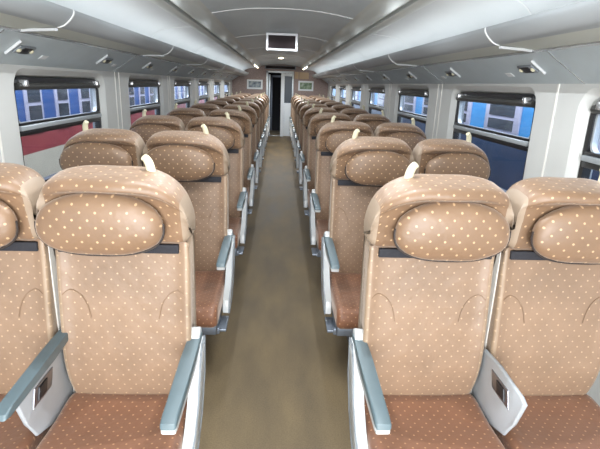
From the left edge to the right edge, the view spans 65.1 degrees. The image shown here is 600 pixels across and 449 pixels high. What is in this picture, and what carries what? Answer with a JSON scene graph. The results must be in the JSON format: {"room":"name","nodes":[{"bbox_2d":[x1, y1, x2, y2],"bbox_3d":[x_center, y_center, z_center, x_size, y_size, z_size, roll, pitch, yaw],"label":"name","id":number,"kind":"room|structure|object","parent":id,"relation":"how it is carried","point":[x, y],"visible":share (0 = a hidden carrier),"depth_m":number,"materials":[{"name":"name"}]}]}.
{"room":"train carriage","nodes":[
{"label":"train carriage","id":0,"kind":"room"},
{"bbox_2d":[0,29,237,164],"bbox_3d":[-1.582,-1.566,6.516,0.311,2.230,18.700,1,17,-3],"label":"wall","id":1,"kind":"structure","parent":0,"point":[65,59],"depth_m":3.21,"materials":[{"name":"grey plastic"}]},
{"bbox_2d":[4,40,21,53],"bbox_3d":[-1.315,-0.813,2.152,0.094,0.066,0.009,4,17,5],"label":"coat hook","id":2,"kind":"object","parent":1,"relation":"attached to","point":[17,43],"visible":1,"depth_m":2.15,"materials":[{"name":"grey plastic"}]},
{"bbox_2d":[12,45,35,53],"bbox_3d":[-1.333,-0.844,2.271,0.049,0.037,0.150,1,17,-3],"label":"light","id":3,"kind":"object","parent":1,"relation":"attached to","point":[21,49],"visible":0.98,"depth_m":2.25,"materials":[{"name":"grey plastic"}]},
{"bbox_2d":[14,77,101,181],"bbox_3d":[-1.524,-0.638,3.076,0.079,0.612,1.210,1,17,-3],"label":"window","id":4,"kind":"structure","parent":1,"relation":"in","point":[26,128],"depth_m":2.91,"materials":[{"name":"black metal"}]},
{"bbox_2d":[14,83,99,89],"bbox_3d":[-1.510,-0.885,3.003,0.037,0.038,1.150,1,17,-3],"label":"roller blind","id":5,"kind":"object","parent":4,"relation":"attached to","point":[17,86],"depth_m":2.84,"materials":[{"name":"grey fabric"}]},
{"bbox_2d":[100,58,112,63],"bbox_3d":[-1.379,-1.167,3.348,0.049,0.037,0.150,1,17,-3],"label":"light","id":6,"kind":"object","parent":1,"relation":"attached to","point":[106,60],"visible":0.85,"depth_m":3.32,"materials":[{"name":"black plastic"}]},
{"bbox_2d":[0,0,248,75],"bbox_3d":[-1.217,-1.818,5.176,0.290,0.092,16.250,1,17,-3],"label":"luggage rack","id":7,"kind":"object","parent":1,"relation":"attached to","point":[42,18],"visible":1,"depth_m":2.27,"materials":[{"name":"white"}]},
{"bbox_2d":[128,80,160,114],"bbox_3d":[-1.601,-1.179,4.881,0.079,0.612,1.210,1,17,-3],"label":"window","id":8,"kind":"structure","parent":1,"relation":"in","point":[156,105],"depth_m":4.88,"materials":[{"name":"black metal"}]},
{"bbox_2d":[128,83,160,87],"bbox_3d":[-1.587,-1.426,4.807,0.037,0.038,1.150,1,17,-3],"label":"roller blind","id":9,"kind":"object","parent":8,"relation":"attached to","point":[156,85],"depth_m":4.75,"materials":[{"name":"grey"}]},
{"bbox_2d":[174,81,190,107],"bbox_3d":[-1.678,-1.720,6.685,0.079,0.612,1.210,1,17,-3],"label":"window","id":10,"kind":"structure","parent":1,"relation":"in","point":[187,84],"depth_m":6.79,"materials":[{"name":"grey metal"}]},
{"bbox_2d":[174,83,189,85],"bbox_3d":[-1.664,-1.967,6.611,0.037,0.038,1.150,1,17,-3],"label":"roller blind","id":11,"kind":"object","parent":10,"relation":"attached to","point":[175,84],"depth_m":6.56,"materials":[{"name":"grey fabric"}]},
{"bbox_2d":[199,82,208,101],"bbox_3d":[-1.755,-2.260,8.489,0.079,0.612,1.210,1,17,-3],"label":"window","id":12,"kind":"structure","parent":1,"relation":"in","point":[205,84],"depth_m":8.69,"materials":[{"name":"grey metal"}]},
{"bbox_2d":[214,82,220,97],"bbox_3d":[-1.832,-2.801,10.293,0.079,0.612,1.210,1,17,-3],"label":"window","id":13,"kind":"structure","parent":1,"relation":"in","point":[215,83],"depth_m":10.46,"materials":[{"name":"grey metal"}]},
{"bbox_2d":[199,130,351,448],"bbox_3d":[-0.316,-0.499,6.889,2.840,0.060,18.700,1,17,-3],"label":"floor","id":14,"kind":"structure","parent":0,"point":[276,378],"depth_m":2.73,"materials":[{"name":"brown carpet"}]},
{"bbox_2d":[0,162,60,448],"bbox_3d":[-1.036,0.436,1.370,0.478,1.252,0.648,1,17,-3],"label":"seat","id":15,"kind":"object","parent":14,"relation":"on","point":[29,299],"visible":0.54,"depth_m":1.49,"materials":[{"name":"fabric"}]},
{"bbox_2d":[0,201,17,246],"bbox_3d":[-1.014,-0.010,1.366,0.368,0.190,0.092,1,17,-3],"label":"pillow","id":16,"kind":"object","parent":15,"relation":"on","point":[8,209],"depth_m":1.37,"materials":[{"name":"fabric"}]},
{"bbox_2d":[0,394,53,448],"bbox_3d":[-1.012,0.687,1.389,0.408,0.110,0.537,1,17,-3],"label":"seat cushion","id":17,"kind":"object","parent":15,"relation":"on","point":[13,433],"depth_m":1.43,"materials":[{"name":"fabric"}]},
{"bbox_2d":[59,120,144,169],"bbox_3d":[-1.082,0.113,2.447,0.478,1.252,0.648,1,17,-3],"label":"seat","id":18,"kind":"object","parent":14,"relation":"on","point":[95,146],"visible":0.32,"depth_m":2.41,"materials":[{"name":"fabric"}]},
{"bbox_2d":[60,142,131,169],"bbox_3d":[-1.060,-0.333,2.443,0.368,0.190,0.092,1,17,-3],"label":"pillow","id":19,"kind":"object","parent":18,"relation":"on","point":[74,154],"depth_m":2.40,"materials":[{"name":"fabric"}]},
{"bbox_2d":[0,154,204,448],"bbox_3d":[-0.557,0.446,1.394,0.480,1.252,0.648,1,17,-3],"label":"seat","id":20,"kind":"object","parent":14,"relation":"on","point":[124,367],"visible":1,"depth_m":1.50,"materials":[{"name":"fabric"}]},
{"bbox_2d":[35,193,162,254],"bbox_3d":[-0.591,-0.001,1.387,0.368,0.190,0.092,1,17,-3],"label":"pillow","id":21,"kind":"object","parent":20,"relation":"on","point":[71,223],"depth_m":1.35,"materials":[{"name":"fabric"}]},
{"bbox_2d":[36,392,187,448],"bbox_3d":[-0.572,0.696,1.410,0.422,0.110,0.537,1,17,-3],"label":"seat cushion","id":22,"kind":"object","parent":20,"relation":"on","point":[81,420],"depth_m":1.49,"materials":[{"name":"fabric"}]},
{"bbox_2d":[129,109,184,143],"bbox_3d":[-1.128,-0.210,3.524,0.478,1.252,0.648,1,17,-3],"label":"seat","id":23,"kind":"object","parent":14,"relation":"on","point":[145,126],"visible":0.24,"depth_m":3.48,"materials":[{"name":"fabric"}]},
{"bbox_2d":[131,124,172,143],"bbox_3d":[-1.106,-0.656,3.520,0.368,0.190,0.092,1,17,-3],"label":"pillow","id":24,"kind":"object","parent":23,"relation":"on","point":[145,131],"depth_m":3.47,"materials":[{"name":"fabric"}]},
{"bbox_2d":[167,103,205,128],"bbox_3d":[-1.175,-0.532,4.601,0.478,1.252,0.648,1,17,-3],"label":"seat","id":25,"kind":"object","parent":14,"relation":"on","point":[185,114],"visible":0.19,"depth_m":4.56,"materials":[{"name":"fabric"}]},
{"bbox_2d":[172,115,194,128],"bbox_3d":[-1.152,-0.978,4.596,0.368,0.190,0.092,1,17,-3],"label":"pillow","id":26,"kind":"object","parent":25,"relation":"on","point":[185,118],"depth_m":4.55,"materials":[{"name":"fabric"}]},
{"bbox_2d":[142,124,234,335],"bbox_3d":[-0.603,0.123,2.471,0.480,1.252,0.648,1,17,-3],"label":"seat","id":27,"kind":"object","parent":14,"relation":"on","point":[199,161],"visible":0.6,"depth_m":2.49,"materials":[{"name":"fabric"}]},
{"bbox_2d":[143,145,213,180],"bbox_3d":[-0.637,-0.324,2.464,0.368,0.190,0.092,1,17,-3],"label":"pillow","id":28,"kind":"object","parent":27,"relation":"on","point":[181,162],"depth_m":2.43,"materials":[{"name":"fabric"}]},
{"bbox_2d":[195,270,225,327],"bbox_3d":[-0.618,0.373,2.487,0.422,0.110,0.537,1,17,-3],"label":"seat cushion","id":29,"kind":"object","parent":27,"relation":"on","point":[210,285],"depth_m":2.41,"materials":[{"name":"fabric"}]},
{"bbox_2d":[189,100,218,116],"bbox_3d":[-1.220,-0.855,5.677,0.478,1.252,0.648,1,17,-3],"label":"seat","id":30,"kind":"object","parent":14,"relation":"on","point":[207,108],"visible":0.08,"depth_m":5.64,"materials":[{"name":"fabric"}]},
{"bbox_2d":[201,109,210,116],"bbox_3d":[-1.198,-1.301,5.673,0.368,0.190,0.092,1,17,-3],"label":"pillow","id":31,"kind":"object","parent":30,"relation":"on","point":[207,111],"depth_m":5.63,"materials":[{"name":"fabric"}]},
{"bbox_2d":[185,112,247,255],"bbox_3d":[-0.649,-0.200,3.547,0.480,1.252,0.648,1,17,-3],"label":"seat","id":32,"kind":"object","parent":14,"relation":"on","point":[229,132],"visible":0.45,"depth_m":3.58,"materials":[{"name":"fabric"}]},
{"bbox_2d":[189,126,233,149],"bbox_3d":[-0.683,-0.647,3.540,0.368,0.190,0.092,1,17,-3],"label":"pillow","id":33,"kind":"object","parent":32,"relation":"on","point":[225,134],"depth_m":3.51,"materials":[{"name":"fabric"}]},
{"bbox_2d":[229,217,241,248],"bbox_3d":[-0.664,0.051,3.564,0.422,0.110,0.537,1,17,-3],"label":"seat cushion","id":34,"kind":"object","parent":32,"relation":"on","point":[235,223],"depth_m":3.55,"materials":[{"name":"fabric"}]},
{"bbox_2d":[205,97,228,108],"bbox_3d":[-1.266,-1.178,6.754,0.478,1.252,0.648,1,17,-3],"label":"seat","id":35,"kind":"object","parent":14,"relation":"on","point":[219,103],"visible":0.07,"depth_m":6.72,"materials":[{"name":"fabric"}]},
{"bbox_2d":[216,95,235,103],"bbox_3d":[-1.312,-1.500,7.831,0.478,1.252,0.648,1,17,-3],"label":"seat","id":36,"kind":"object","parent":14,"relation":"on","point":[229,100],"visible":0.07,"depth_m":7.81,"materials":[{"name":"fabric"}]},
{"bbox_2d":[208,105,254,214],"bbox_3d":[-0.695,-0.522,4.624,0.480,1.252,0.648,1,17,-3],"label":"seat","id":37,"kind":"object","parent":14,"relation":"on","point":[240,117],"visible":0.38,"depth_m":4.67,"materials":[{"name":"fabric"}]},
{"bbox_2d":[218,116,244,130],"bbox_3d":[-0.729,-0.969,4.617,0.368,0.190,0.092,1,17,-3],"label":"pillow","id":38,"kind":"object","parent":37,"relation":"on","point":[240,120],"depth_m":4.59,"materials":[{"name":"fabric"}]},
{"bbox_2d":[246,188,249,203],"bbox_3d":[-0.711,-0.272,4.640,0.422,0.110,0.537,1,17,-3],"label":"seat cushion","id":39,"kind":"object","parent":37,"relation":"on","point":[248,189],"depth_m":4.65,"materials":[{"name":"fabric"}]},
{"bbox_2d":[224,94,239,100],"bbox_3d":[-1.359,-1.823,8.908,0.478,1.252,0.648,1,17,-3],"label":"seat","id":40,"kind":"object","parent":14,"relation":"on","point":[235,98],"visible":0.1,"depth_m":8.89,"materials":[{"name":"fabric"}]},
{"bbox_2d":[223,101,259,188],"bbox_3d":[-0.741,-0.845,5.701,0.480,1.252,0.648,1,17,-3],"label":"seat","id":41,"kind":"object","parent":14,"relation":"on","point":[247,109],"visible":0.3,"depth_m":5.75,"materials":[{"name":"fabric"}]},
{"bbox_2d":[232,99,262,171],"bbox_3d":[-0.787,-1.168,6.778,0.480,1.252,0.648,1,17,-3],"label":"seat","id":42,"kind":"object","parent":14,"relation":"on","point":[252,104],"visible":0.24,"depth_m":6.81,"materials":[{"name":"fabric"}]},
{"bbox_2d":[239,97,264,159],"bbox_3d":[-0.833,-1.490,7.854,0.480,1.252,0.648,1,17,-3],"label":"seat","id":43,"kind":"object","parent":14,"relation":"on","point":[262,135],"visible":0.21,"depth_m":7.90,"materials":[{"name":"fabric"}]},
{"bbox_2d":[244,95,266,149],"bbox_3d":[-0.879,-1.813,8.931,0.480,1.252,0.648,1,17,-3],"label":"seat","id":44,"kind":"object","parent":14,"relation":"on","point":[258,97],"visible":0.19,"depth_m":8.98,"materials":[{"name":"fabric"}]},
{"bbox_2d":[248,94,267,142],"bbox_3d":[-0.925,-2.136,10.008,0.480,1.252,0.648,1,17,-3],"label":"seat","id":45,"kind":"object","parent":14,"relation":"on","point":[261,97],"visible":0.21,"depth_m":10.05,"materials":[{"name":"fabric"}]},
{"bbox_2d":[251,93,268,134],"bbox_3d":[-0.971,-2.458,11.085,0.480,1.252,0.648,1,17,-3],"label":"seat","id":46,"kind":"object","parent":14,"relation":"on","point":[263,95],"visible":0.19,"depth_m":11.12,"materials":[{"name":"fabric"}]},
{"bbox_2d":[256,92,269,129],"bbox_3d":[-1.017,-2.781,12.161,0.480,1.252,0.648,1,17,-3],"label":"seat","id":47,"kind":"object","parent":14,"relation":"on","point":[264,92],"visible":0.15,"depth_m":12.21,"materials":[{"name":"fabric"}]},
{"bbox_2d":[268,74,269,134],"bbox_3d":[-0.893,-3.449,13.597,0.050,1.720,0.040,1,17,-3],"label":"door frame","id":48,"kind":"structure","parent":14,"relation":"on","point":[269,74],"depth_m":13.50,"materials":[{"name":"white metal"}]},
{"bbox_2d":[270,75,284,130],"bbox_3d":[-0.719,-3.845,14.912,0.440,1.700,0.050,1,17,-3],"label":"door","id":49,"kind":"structure","parent":14,"relation":"on","point":[275,82],"depth_m":14.90,"materials":[{"name":"metal"}]},
{"bbox_2d":[289,93,304,132],"bbox_3d":[-0.040,-2.761,12.209,0.480,1.252,0.648,1,17,-3],"label":"seat","id":50,"kind":"object","parent":14,"relation":"on","point":[295,95],"visible":0.24,"depth_m":12.24,"materials":[{"name":"fabric"}]},
{"bbox_2d":[290,94,306,137],"bbox_3d":[0.006,-2.438,11.133,0.480,1.252,0.648,1,17,-3],"label":"seat","id":51,"kind":"object","parent":14,"relation":"on","point":[294,98],"visible":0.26,"depth_m":11.16,"materials":[{"name":"fabric"}]},
{"bbox_2d":[291,95,311,143],"bbox_3d":[0.052,-2.115,10.056,0.480,1.252,0.648,1,17,-3],"label":"seat","id":52,"kind":"object","parent":14,"relation":"on","point":[299,97],"visible":0.2,"depth_m":10.09,"materials":[{"name":"fabric"}]},
{"bbox_2d":[292,97,315,151],"bbox_3d":[0.098,-1.793,8.979,0.480,1.252,0.648,1,17,-3],"label":"seat","id":53,"kind":"object","parent":14,"relation":"on","point":[301,99],"visible":0.2,"depth_m":9.00,"materials":[{"name":"fabric"}]},
{"bbox_2d":[294,98,320,160],"bbox_3d":[0.144,-1.470,7.902,0.480,1.252,0.648,1,17,-3],"label":"seat","id":54,"kind":"object","parent":14,"relation":"on","point":[296,136],"visible":0.19,"depth_m":7.93,"materials":[{"name":"fabric"}]},
{"bbox_2d":[296,100,327,172],"bbox_3d":[0.191,-1.147,6.825,0.480,1.252,0.648,1,17,-3],"label":"seat","id":55,"kind":"object","parent":14,"relation":"on","point":[307,106],"visible":0.21,"depth_m":6.86,"materials":[{"name":"fabric"}]},
{"bbox_2d":[299,104,336,189],"bbox_3d":[0.236,-0.825,5.749,0.480,1.252,0.648,1,17,-3],"label":"seat","id":56,"kind":"object","parent":14,"relation":"on","point":[313,111],"visible":0.3,"depth_m":5.78,"materials":[{"name":"fabric"}]},
{"bbox_2d":[303,108,350,215],"bbox_3d":[0.282,-0.502,4.672,0.480,1.252,0.648,1,17,-3],"label":"seat","id":57,"kind":"object","parent":14,"relation":"on","point":[318,121],"visible":0.39,"depth_m":4.71,"materials":[{"name":"fabric"}]},
{"bbox_2d":[307,189,311,205],"bbox_3d":[0.286,-0.251,4.689,0.422,0.110,0.537,1,17,-3],"label":"seat cushion","id":58,"kind":"object","parent":57,"relation":"on","point":[309,191],"depth_m":4.67,"materials":[{"name":"fabric"}]},
{"bbox_2d":[315,120,340,133],"bbox_3d":[0.330,-0.947,4.669,0.356,0.190,0.092,1,17,-3],"label":"pillow","id":59,"kind":"object","parent":57,"relation":"on","point":[319,124],"depth_m":4.63,"materials":[{"name":"fabric"}]},
{"bbox_2d":[319,98,335,103],"bbox_3d":[0.578,-1.783,9.002,0.478,1.252,0.648,1,17,-3],"label":"seat","id":60,"kind":"object","parent":14,"relation":"on","point":[324,101],"visible":0.07,"depth_m":8.97,"materials":[{"name":"fabric"}]},
{"bbox_2d":[325,100,342,107],"bbox_3d":[0.624,-1.460,7.926,0.478,1.252,0.648,1,17,-3],"label":"seat","id":61,"kind":"object","parent":14,"relation":"on","point":[329,104],"visible":0.07,"depth_m":7.89,"materials":[{"name":"fabric"}]},
{"bbox_2d":[309,115,373,256],"bbox_3d":[0.329,-0.179,3.595,0.480,1.252,0.648,1,17,-3],"label":"seat","id":62,"kind":"object","parent":14,"relation":"on","point":[332,134],"visible":0.48,"depth_m":3.62,"materials":[{"name":"fabric"}]},
{"bbox_2d":[315,219,328,249],"bbox_3d":[0.332,0.071,3.612,0.422,0.110,0.537,1,17,-3],"label":"seat cushion","id":63,"kind":"object","parent":62,"relation":"on","point":[321,225],"depth_m":3.57,"materials":[{"name":"fabric"}]},
{"bbox_2d":[326,130,367,152],"bbox_3d":[0.376,-0.625,3.592,0.356,0.190,0.092,1,17,-3],"label":"pillow","id":64,"kind":"object","parent":62,"relation":"on","point":[334,138],"depth_m":3.55,"materials":[{"name":"fabric"}]},
{"bbox_2d":[331,102,353,112],"bbox_3d":[0.670,-1.137,6.849,0.478,1.252,0.648,1,17,-3],"label":"seat","id":65,"kind":"object","parent":14,"relation":"on","point":[338,107],"visible":0.07,"depth_m":6.80,"materials":[{"name":"fabric"}]},
{"bbox_2d":[340,105,369,120],"bbox_3d":[0.716,-0.815,5.772,0.478,1.252,0.648,1,17,-3],"label":"seat","id":66,"kind":"object","parent":14,"relation":"on","point":[352,113],"visible":0.14,"depth_m":5.72,"materials":[{"name":"fabric"}]},
{"bbox_2d":[349,114,358,120],"bbox_3d":[0.713,-1.261,5.767,0.356,0.190,0.092,1,17,-3],"label":"pillow","id":67,"kind":"object","parent":66,"relation":"on","point":[352,116],"depth_m":5.72,"materials":[{"name":"fabric"}]},
{"bbox_2d":[321,129,413,342],"bbox_3d":[0.374,0.143,2.518,0.480,1.252,0.648,1,17,-3],"label":"seat","id":68,"kind":"object","parent":14,"relation":"on","point":[360,166],"visible":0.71,"depth_m":2.54,"materials":[{"name":"fabric"}]},
{"bbox_2d":[330,272,361,328],"bbox_3d":[0.378,0.394,2.536,0.422,0.110,0.537,1,17,-3],"label":"seat cushion","id":69,"kind":"object","parent":68,"relation":"on","point":[345,287],"depth_m":2.43,"materials":[{"name":"fabric"}]},
{"bbox_2d":[346,151,409,185],"bbox_3d":[0.422,-0.302,2.516,0.356,0.190,0.092,1,17,-3],"label":"pillow","id":70,"kind":"object","parent":68,"relation":"on","point":[363,168],"depth_m":2.48,"materials":[{"name":"fabric"}]},
{"bbox_2d":[353,110,390,133],"bbox_3d":[0.762,-0.492,4.696,0.478,1.252,0.648,1,17,-3],"label":"seat","id":71,"kind":"object","parent":14,"relation":"on","point":[373,120],"visible":0.13,"depth_m":4.65,"materials":[{"name":"fabric"}]},
{"bbox_2d":[365,121,385,133],"bbox_3d":[0.759,-0.938,4.690,0.356,0.190,0.092,1,17,-3],"label":"pillow","id":72,"kind":"object","parent":71,"relation":"on","point":[373,125],"depth_m":4.64,"materials":[{"name":"fabric"}]},
{"bbox_2d":[373,118,426,150],"bbox_3d":[0.808,-0.169,3.619,0.478,1.252,0.648,1,17,-3],"label":"seat","id":73,"kind":"object","parent":14,"relation":"on","point":[411,134],"visible":0.23,"depth_m":3.57,"materials":[{"name":"fabric"}]},
{"bbox_2d":[386,132,425,150],"bbox_3d":[0.805,-0.616,3.613,0.356,0.190,0.092,1,17,-3],"label":"pillow","id":74,"kind":"object","parent":73,"relation":"on","point":[412,139],"depth_m":3.57,"materials":[{"name":"fabric"}]},
{"bbox_2d":[348,162,527,448],"bbox_3d":[0.420,0.466,1.442,0.480,1.252,0.648,1,17,-3],"label":"seat","id":75,"kind":"object","parent":14,"relation":"on","point":[421,376],"visible":1,"depth_m":1.55,"materials":[{"name":"fabric"}]},
{"bbox_2d":[364,393,504,448],"bbox_3d":[0.424,0.717,1.459,0.422,0.110,0.537,1,17,-3],"label":"seat cushion","id":76,"kind":"object","parent":75,"relation":"on","point":[418,420],"depth_m":1.54,"materials":[{"name":"fabric"}]},
{"bbox_2d":[395,202,509,260],"bbox_3d":[0.468,0.021,1.439,0.356,0.190,0.092,1,17,-3],"label":"pillow","id":77,"kind":"object","parent":75,"relation":"on","point":[426,231],"depth_m":1.40,"materials":[{"name":"fabric"}]},
{"bbox_2d":[412,132,490,179],"bbox_3d":[0.854,0.154,2.542,0.478,1.252,0.648,1,17,-3],"label":"seat","id":78,"kind":"object","parent":14,"relation":"on","point":[433,156],"visible":0.25,"depth_m":2.50,"materials":[{"name":"fabric"}]},
{"bbox_2d":[425,153,489,179],"bbox_3d":[0.851,-0.293,2.537,0.356,0.190,0.092,1,17,-3],"label":"pillow","id":79,"kind":"object","parent":78,"relation":"on","point":[472,164],"depth_m":2.49,"materials":[{"name":"fabric"}]},
{"bbox_2d":[483,175,599,448],"bbox_3d":[0.900,0.476,1.465,0.478,1.252,0.648,1,17,-3],"label":"seat","id":80,"kind":"object","parent":14,"relation":"on","point":[543,327],"visible":0.77,"depth_m":1.58,"materials":[{"name":"fabric"}]},
{"bbox_2d":[490,394,599,448],"bbox_3d":[0.864,0.726,1.480,0.408,0.110,0.537,1,17,-3],"label":"seat cushion","id":81,"kind":"object","parent":80,"relation":"on","point":[549,421],"depth_m":1.56,"materials":[{"name":"fabric"}]},
{"bbox_2d":[532,205,599,263],"bbox_3d":[0.897,0.030,1.460,0.356,0.190,0.092,1,17,-3],"label":"pillow","id":82,"kind":"object","parent":80,"relation":"on","point":[564,234],"depth_m":1.43,"materials":[{"name":"fabric"}]},
{"bbox_2d":[232,64,327,97],"bbox_3d":[-0.574,-3.558,13.458,2.720,2.030,0.050,1,17,-3],"label":"wall","id":83,"kind":"structure","parent":0,"point":[239,83],"depth_m":13.29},
{"bbox_2d":[149,0,256,68],"bbox_3d":[-0.866,-2.033,5.257,0.057,0.067,16.500,1,17,-3],"label":"trim","id":84,"kind":"structure","parent":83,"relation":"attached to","point":[168,6],"depth_m":3.37,"materials":[{"name":"white metal"}]},
{"bbox_2d":[170,0,261,67],"bbox_3d":[-0.756,-2.063,5.253,0.095,0.100,16.500,1,17,-3],"label":"trim","id":85,"kind":"structure","parent":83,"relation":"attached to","point":[196,9],"depth_m":3.71,"materials":[{"name":"white metal"}]},
{"bbox_2d":[247,79,262,88],"bbox_3d":[-1.277,-3.960,13.270,0.440,0.260,0.021,1,17,-3],"label":"framed picture","id":86,"kind":"object","parent":83,"relation":"attached to","point":[251,83],"visible":1,"depth_m":13.27,"materials":[{"name":"white"}]},
{"bbox_2d":[249,81,260,87],"bbox_3d":[-1.278,-3.962,13.274,0.350,0.170,0.010,1,17,-3],"label":"print","id":87,"kind":"object","parent":86,"relation":"attached to","point":[252,84],"depth_m":13.27},
{"bbox_2d":[266,70,293,135],"bbox_3d":[-0.590,-3.455,13.488,0.775,1.815,0.110,1,17,-3],"label":"door","id":88,"kind":"structure","parent":83,"relation":"in","point":[287,79],"depth_m":13.40,"materials":[{"name":"white metal"}]},
{"bbox_2d":[265,65,295,69],"bbox_3d":[-0.546,-4.396,13.147,0.870,0.095,0.065,1,17,-3],"label":"display panel","id":89,"kind":"object","parent":83,"relation":"attached to","point":[266,66],"visible":1,"depth_m":13.12,"materials":[{"name":"grey plastic"}]},
{"bbox_2d":[299,72,308,78],"bbox_3d":[0.115,-4.201,13.264,0.270,0.180,0.007,1,17,-3],"label":"notice","id":90,"kind":"object","parent":83,"relation":"attached to","point":[302,75],"visible":1,"depth_m":13.26,"materials":[{"name":"beige paper"}]},
{"bbox_2d":[298,81,313,90],"bbox_3d":[0.166,-3.935,13.339,0.430,0.270,0.021,1,17,-3],"label":"framed picture","id":91,"kind":"object","parent":83,"relation":"attached to","point":[302,85],"visible":1,"depth_m":13.34,"materials":[{"name":"white"}]},
{"bbox_2d":[300,82,311,88],"bbox_3d":[0.166,-3.936,13.343,0.340,0.180,0.010,1,17,-3],"label":"print","id":92,"kind":"object","parent":91,"relation":"attached to","point":[303,85],"depth_m":13.34},
{"bbox_2d":[299,0,409,68],"bbox_3d":[0.347,-2.040,5.307,0.095,0.100,16.500,1,17,-3],"label":"trim","id":93,"kind":"structure","parent":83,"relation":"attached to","point":[376,10],"depth_m":3.40,"materials":[{"name":"white metal"}]},
{"bbox_2d":[304,0,435,69],"bbox_3d":[0.455,-2.005,5.322,0.057,0.067,16.500,1,17,-3],"label":"trim","id":94,"kind":"structure","parent":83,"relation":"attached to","point":[412,6],"depth_m":3.04,"materials":[{"name":"white metal"}]},
{"bbox_2d":[268,73,291,109],"bbox_3d":[-0.661,-4.210,15.511,2.720,2.100,0.040,1,17,-3],"label":"wall","id":95,"kind":"structure","parent":0,"point":[268,73],"depth_m":15.32,"materials":[{"name":"black"}]},
{"bbox_2d":[47,0,582,73],"bbox_3d":[-0.250,-2.366,6.333,2.920,0.502,18.700,1,17,-3],"label":"ceiling","id":96,"kind":"structure","parent":0,"point":[315,22],"depth_m":3.34,"materials":[{"name":"white plastic"}]},
{"bbox_2d":[266,32,297,51],"bbox_3d":[-0.192,-1.928,4.967,0.330,0.173,0.070,1,17,-3],"label":"screen","id":97,"kind":"object","parent":96,"relation":"hanging from","point":[274,41],"visible":1,"depth_m":4.94,"materials":[{"name":"white plastic"}]},
{"bbox_2d":[322,45,599,405],"bbox_3d":[1.023,-1.511,6.643,0.311,2.230,18.700,1,17,-3],"label":"wall","id":98,"kind":"structure","parent":0,"point":[565,95],"depth_m":2.50,"materials":[{"name":"grey plastic"}]},
{"bbox_2d":[339,87,345,101],"bbox_3d":[0.955,-2.743,10.430,0.079,0.612,1.210,1,17,-3],"label":"window","id":99,"kind":"structure","parent":98,"relation":"in","point":[340,88],"depth_m":10.60,"materials":[{"name":"grey metal"}]},
{"bbox_2d":[351,87,360,105],"bbox_3d":[1.032,-2.202,8.626,0.079,0.612,1.210,1,17,-3],"label":"window","id":100,"kind":"structure","parent":98,"relation":"in","point":[353,89],"depth_m":8.72,"materials":[{"name":"grey metal"}]},
{"bbox_2d":[368,88,384,113],"bbox_3d":[1.109,-1.661,6.821,0.079,0.612,1.210,1,17,-3],"label":"window","id":101,"kind":"structure","parent":98,"relation":"in","point":[372,90],"depth_m":6.87,"materials":[{"name":"grey metal"}]},
{"bbox_2d":[369,90,384,93],"bbox_3d":[1.112,-1.909,6.747,0.037,0.038,1.150,1,17,-3],"label":"roller blind","id":102,"kind":"object","parent":101,"relation":"attached to","point":[371,91],"depth_m":6.70,"materials":[{"name":"grey"}]},
{"bbox_2d":[397,89,428,123],"bbox_3d":[1.186,-1.121,5.017,0.079,0.612,1.210,1,17,-3],"label":"window","id":103,"kind":"structure","parent":98,"relation":"in","point":[403,92],"depth_m":5.02,"materials":[{"name":"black metal"}]},
{"bbox_2d":[398,92,428,97],"bbox_3d":[1.189,-1.368,4.943,0.037,0.038,1.150,1,17,-3],"label":"roller blind","id":104,"kind":"object","parent":103,"relation":"attached to","point":[416,94],"depth_m":4.84,"materials":[{"name":"grey fabric"}]},
{"bbox_2d":[312,0,599,78],"bbox_3d":[0.802,-1.776,5.275,0.290,0.092,16.250,1,17,-3],"label":"luggage rack","id":105,"kind":"object","parent":98,"relation":"attached to","point":[574,25],"visible":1,"depth_m":2.01,"materials":[{"name":"white"}]},
{"bbox_2d":[452,92,535,192],"bbox_3d":[1.263,-0.580,3.213,0.079,0.612,1.210,1,17,-3],"label":"window","id":106,"kind":"structure","parent":98,"relation":"in","point":[510,140],"depth_m":3.04,"materials":[{"name":"black metal"}]},
{"bbox_2d":[456,96,534,107],"bbox_3d":[1.266,-0.827,3.139,0.037,0.038,1.150,1,17,-3],"label":"roller blind","id":107,"kind":"object","parent":106,"relation":"attached to","point":[521,101],"depth_m":2.93,"materials":[{"name":"grey"}]},
{"bbox_2d":[517,65,538,72],"bbox_3d":[1.160,-0.792,2.393,0.049,0.037,0.150,1,17,-3],"label":"light","id":108,"kind":"object","parent":98,"relation":"attached to","point":[522,68],"visible":0.99,"depth_m":2.37,"materials":[{"name":"grey plastic"}]},
{"bbox_2d":[530,60,545,74],"bbox_3d":[1.153,-0.761,2.273,0.094,0.066,0.009,-1,17,-11],"label":"coat hook","id":109,"kind":"object","parent":98,"relation":"attached to","point":[536,65],"visible":1,"depth_m":2.27,"materials":[{"name":"grey plastic"}]},
{"bbox_2d":[577,101,599,178],"bbox_3d":[1.333,-0.091,1.581,0.079,0.612,1.280,1,17,-3],"label":"window","id":110,"kind":"structure","parent":98,"relation":"in","point":[590,158],"depth_m":2.12,"materials":[{"name":"black metal"}]},
{"bbox_2d":[590,105,599,113],"bbox_3d":[1.336,-0.338,1.507,0.037,0.038,1.220,1,17,-3],"label":"roller blind","id":111,"kind":"object","parent":110,"relation":"attached to","point":[595,109],"depth_m":2.06,"materials":[{"name":"grey"}]},
{"label":"outside","id":112,"kind":"structure","parent":0,"visible":0},
{"bbox_3d":[-0.647,-1.621,14.114,28.000,0.060,52.000,1,17,-3],"label":"ground","id":113,"kind":"structure","parent":112,"visible":0},
{"bbox_2d":[15,85,226,177],"bbox_3d":[-4.485,-2.845,11.493,2.626,3.480,28.000,1,17,-3],"label":"carriage","id":114,"kind":"object","parent":113,"relation":"on","point":[42,151],"visible":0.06,"depth_m":5.62,"materials":[{"name":"blue"}]},
{"bbox_2d":[333,89,599,189],"bbox_3d":[3.477,-2.678,11.884,2.626,3.480,28.000,1,17,-3],"label":"carriage","id":115,"kind":"object","parent":113,"relation":"on","point":[506,163],"visible":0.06,"depth_m":5.81,"materials":[{"name":"blue"}]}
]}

